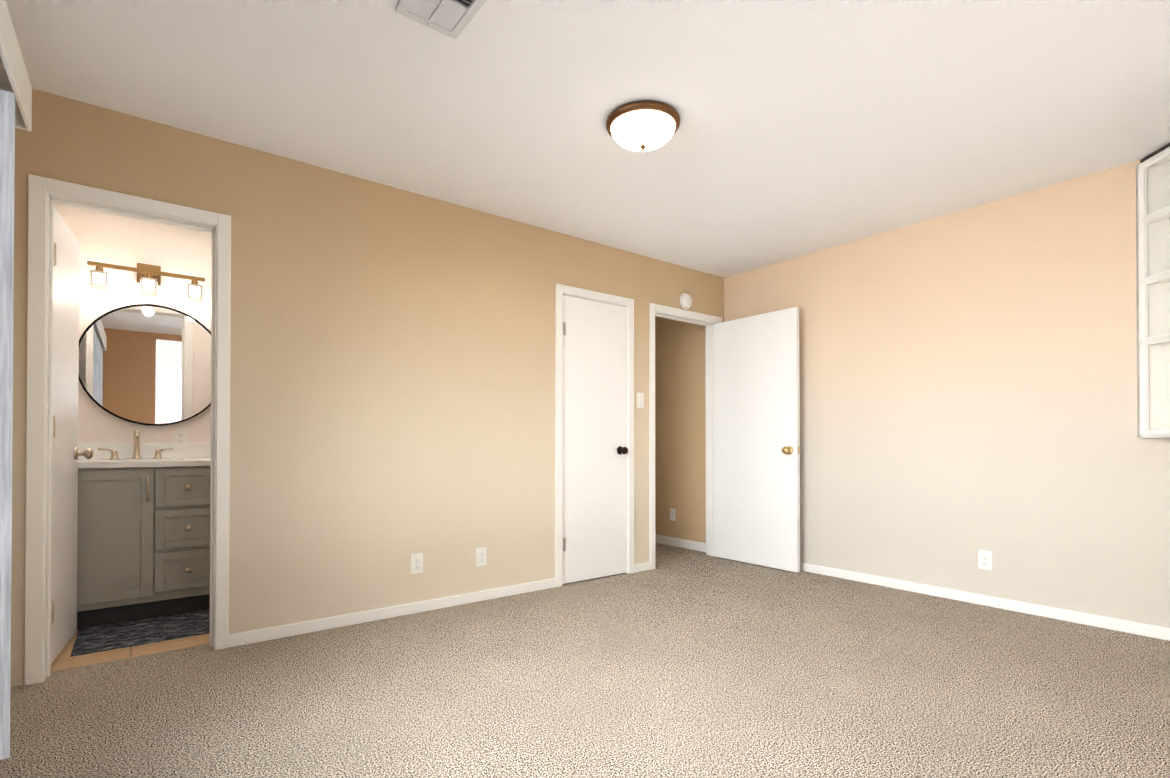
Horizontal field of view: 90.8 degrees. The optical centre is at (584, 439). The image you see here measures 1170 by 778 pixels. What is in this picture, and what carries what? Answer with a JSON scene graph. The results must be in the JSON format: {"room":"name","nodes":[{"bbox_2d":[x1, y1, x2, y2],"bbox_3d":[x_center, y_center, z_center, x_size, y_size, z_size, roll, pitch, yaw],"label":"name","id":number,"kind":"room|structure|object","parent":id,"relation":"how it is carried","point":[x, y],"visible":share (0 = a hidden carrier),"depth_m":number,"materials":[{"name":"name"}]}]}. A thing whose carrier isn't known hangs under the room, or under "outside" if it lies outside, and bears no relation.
{"room":"empty bedroom","nodes":[
{"label":"empty bedroom","id":0,"kind":"room"},
{"bbox_2d":[51,628,209,671],"bbox_3d":[-2.102,1.037,3.453,2.020,0.060,1.300,0,-1,-38],"label":"floor","id":1,"kind":"structure","parent":0,"point":[63,660],"depth_m":2.72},
{"bbox_2d":[70,609,209,656],"bbox_3d":[-2.159,0.997,3.127,0.910,0.013,0.505,0,-1,-38],"label":"bath rug","id":2,"kind":"object","parent":1,"relation":"on","point":[100,638],"visible":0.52,"depth_m":2.97,"materials":[{"name":"grey fabric"}]},
{"bbox_2d":[77,430,210,628],"bbox_3d":[-2.604,0.474,3.353,0.774,1.064,0.602,0,-1,-38],"label":"bathroom vanity","id":3,"kind":"object","parent":1,"relation":"on","point":[143,538],"visible":0.73,"depth_m":3.18,"materials":[{"name":"grey wood"}]},
{"bbox_2d":[78,443,210,468],"bbox_3d":[-2.607,0.087,3.360,0.774,0.134,0.593,0,-1,-38],"label":"countertop","id":4,"kind":"structure","parent":3,"relation":"on","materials":[{"name":"white stone"}]},
{"bbox_2d":[98,430,172,459],"bbox_3d":[-2.704,0.032,3.479,0.362,0.178,0.146,0,-1,-38],"label":"faucet","id":5,"kind":"object","parent":4,"relation":"on","point":[136,451],"depth_m":3.50,"materials":[{"name":"gold metal"}]},
{"bbox_2d":[54,203,211,442],"bbox_3d":[-2.368,-0.209,4.003,2.020,2.440,0.120,0,-1,-38],"label":"wall","id":6,"kind":"structure","parent":0,"point":[103,237],"depth_m":3.58,"materials":[{"name":"paint"}]},
{"bbox_2d":[79,304,210,425],"bbox_3d":[-2.713,-0.467,3.643,0.762,0.762,0.022,0,-1,-38],"label":"round mirror","id":7,"kind":"object","parent":6,"relation":"attached to","point":[146,364],"visible":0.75,"depth_m":3.62,"materials":[{"name":"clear mirror"}]},
{"bbox_2d":[87,261,204,301],"bbox_3d":[-2.712,-0.997,3.588,0.580,0.201,0.118,0,-1,-38],"label":"sconce","id":8,"kind":"object","parent":6,"relation":"attached to","point":[148,277],"visible":1,"depth_m":3.56,"materials":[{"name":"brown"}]},
{"bbox_2d":[174,429,186,442],"bbox_3d":[-2.613,-0.011,3.730,0.070,0.115,0.009,0,-1,-38],"label":"outlet","id":9,"kind":"object","parent":6,"relation":"attached to","point":[180,435],"visible":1,"depth_m":3.73,"materials":[{"name":"white plastic"}]},
{"bbox_2d":[10,88,723,687],"bbox_3d":[-0.639,-0.211,3.697,4.620,2.440,0.120,0,-1,-38],"label":"wall","id":10,"kind":"structure","parent":0,"point":[392,380],"depth_m":3.17,"materials":[{"name":"paint"}]},
{"bbox_2d":[51,207,92,663],"bbox_3d":[-2.455,-0.016,2.733,0.173,1.998,0.564,0,-1,-38],"label":"bathroom door","id":11,"kind":"structure","parent":10,"relation":"in","point":[66,453],"depth_m":2.72,"materials":[{"name":"white wood"}]},
{"bbox_2d":[24,174,230,685],"bbox_3d":[-2.033,-0.040,2.617,0.709,2.080,0.148,0,-1,-38],"label":"door frame","id":12,"kind":"structure","parent":10,"relation":"attached to","point":[45,194],"depth_m":2.44,"materials":[{"name":"white wood"}]},
{"bbox_2d":[411,553,422,573],"bbox_3d":[-0.973,0.721,3.349,0.070,0.115,0.009,0,-1,-38],"label":"electrical outlet","id":13,"kind":"object","parent":10,"relation":"attached to","point":[416,563],"visible":1,"depth_m":3.35,"materials":[{"name":"white plastic"}]},
{"bbox_2d":[229,562,649,646],"bbox_3d":[-0.604,0.977,3.631,2.802,0.062,0.012,0,-1,-38],"label":"baseboard","id":14,"kind":"structure","parent":10,"relation":"attached to","point":[265,634],"depth_m":3.22,"materials":[{"name":"white wood"}]},
{"bbox_2d":[476,547,486,566],"bbox_3d":[-0.646,0.733,3.602,0.070,0.115,0.009,0,-1,-38],"label":"electrical outlet","id":15,"kind":"object","parent":10,"relation":"attached to","point":[481,556],"visible":1,"depth_m":3.60,"materials":[{"name":"white plastic"}]},
{"bbox_2d":[555,283,633,586],"bbox_3d":[0.048,-0.027,4.219,0.722,2.080,0.135,0,-1,-38],"label":"door frame","id":16,"kind":"structure","parent":10,"relation":"attached to","point":[561,290],"depth_m":4.08,"materials":[{"name":"white wood"}]},
{"bbox_2d":[563,295,627,583],"bbox_3d":[0.064,0.000,4.191,0.606,2.006,0.173,0,-1,-38],"label":"closet door","id":17,"kind":"structure","parent":10,"relation":"in","point":[595,450],"depth_m":4.17,"materials":[{"name":"white wood"}]},
{"bbox_2d":[637,393,643,407],"bbox_3d":[0.427,-0.300,4.441,0.070,0.115,0.010,0,-1,-38],"label":"light switch","id":18,"kind":"object","parent":10,"relation":"attached to","point":[640,400],"visible":1,"depth_m":4.43,"materials":[{"name":"white plastic"}]},
{"bbox_2d":[680,293,691,308],"bbox_3d":[0.838,-1.139,4.747,0.132,0.132,0.040,0,-1,-38],"label":"smoke detector","id":19,"kind":"object","parent":10,"relation":"attached to","point":[685,300],"visible":1,"depth_m":4.73,"materials":[{"name":"white plastic"}]},
{"bbox_2d":[649,303,722,569],"bbox_3d":[0.810,-0.022,4.817,0.876,2.080,0.148,0,-1,-38],"label":"door frame","id":20,"kind":"structure","parent":10,"relation":"attached to","point":[708,322],"depth_m":4.94,"materials":[{"name":"white wood"}]},
{"bbox_2d":[715,307,799,572],"bbox_3d":[1.372,0.004,4.678,0.173,2.006,0.794,0,-1,-38],"label":"entry door","id":21,"kind":"structure","parent":10,"relation":"in","point":[757,446],"depth_m":4.62,"materials":[{"name":"white wood"}]},
{"bbox_2d":[0,543,1169,777],"bbox_3d":[0.073,1.032,2.866,4.740,0.060,5.490,0,-1,-38],"label":"floor carpet","id":22,"kind":"object","parent":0,"point":[680,663],"visible":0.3,"depth_m":2.25,"materials":[{"name":"beige carpet"}]},
{"bbox_2d":[6,0,1169,277],"bbox_3d":[0.073,-1.488,2.886,4.740,0.100,5.490,0,-1,-38],"label":"ceiling","id":23,"kind":"structure","parent":0,"point":[808,126],"depth_m":2.43,"materials":[{"name":"paint"}]},
{"bbox_2d":[395,0,486,39],"bbox_3d":[-0.435,-1.438,1.851,0.220,0.016,0.375,0,-1,-38],"label":"ceiling vent","id":24,"kind":"object","parent":23,"relation":"in","point":[451,18],"visible":1,"depth_m":1.94,"materials":[{"name":"white metal"}]},
{"bbox_2d":[606,100,680,151],"bbox_3d":[0.262,-1.371,2.608,0.336,0.139,0.336,0,-1,-38],"label":"lamp","id":25,"kind":"object","parent":23,"relation":"attached to","point":[643,125],"visible":1,"depth_m":2.52,"materials":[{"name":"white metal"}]},
{"bbox_2d":[655,159,1169,627],"bbox_3d":[1.899,-0.206,4.290,0.120,2.440,5.490,0,-1,-38],"label":"wall","id":26,"kind":"structure","parent":0,"point":[968,383],"depth_m":3.55,"materials":[{"name":"paint"}]},
{"bbox_2d":[670,508,675,520],"bbox_3d":[0.842,0.724,5.544,0.009,0.115,0.070,0,-1,-38],"label":"outlet","id":27,"kind":"object","parent":26,"relation":"attached to","point":[672,514],"visible":1,"depth_m":5.54,"materials":[{"name":"white plastic"}]},
{"bbox_2d":[655,534,705,551],"bbox_3d":[0.689,0.984,5.737,0.012,0.082,1.464,0,-1,-38],"label":"baseboard","id":28,"kind":"structure","parent":26,"relation":"attached to","point":[683,543],"depth_m":5.43,"materials":[{"name":"white wood"}]},
{"bbox_2d":[800,562,1169,640],"bbox_3d":[2.337,0.977,3.607,0.012,0.062,3.650,0,-1,-38],"label":"baseboard","id":29,"kind":"structure","parent":26,"relation":"attached to","point":[1147,630],"depth_m":3.41,"materials":[{"name":"white wood"}]},
{"bbox_2d":[978,550,991,570],"bbox_3d":[2.425,0.732,3.498,0.009,0.115,0.070,0,-1,-38],"label":"electrical outlet","id":30,"kind":"object","parent":26,"relation":"attached to","point":[984,559],"visible":1,"depth_m":3.50,"materials":[{"name":"white plastic"}]},
{"bbox_2d":[1136,143,1169,437],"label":"window","id":31,"kind":"structure","parent":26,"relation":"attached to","point":[1153,270],"depth_m":2.91,"materials":[{"name":"white"}]},
{"bbox_3d":[-1.228,-0.235,0.782,0.120,2.440,3.770,0,-1,-38],"label":"wall","id":32,"kind":"structure","parent":0,"visible":0},
{"bbox_2d":[0,89,14,759],"bbox_3d":[-1.145,-0.087,0.884,0.112,2.123,2.253,0,-1,-38],"label":"vertical blinds","id":33,"kind":"object","parent":32,"relation":"attached to","point":[7,136],"visible":1,"depth_m":1.78,"materials":[{"name":"white plastic"}]},
{"bbox_2d":[0,0,31,130],"bbox_3d":[-1.209,-1.171,0.971,0.128,0.156,2.595,0,-1,-38],"label":"valance","id":34,"kind":"object","parent":32,"relation":"attached to","point":[14,77],"visible":0.92,"depth_m":1.82,"materials":[{"name":"white wood"}]}
]}

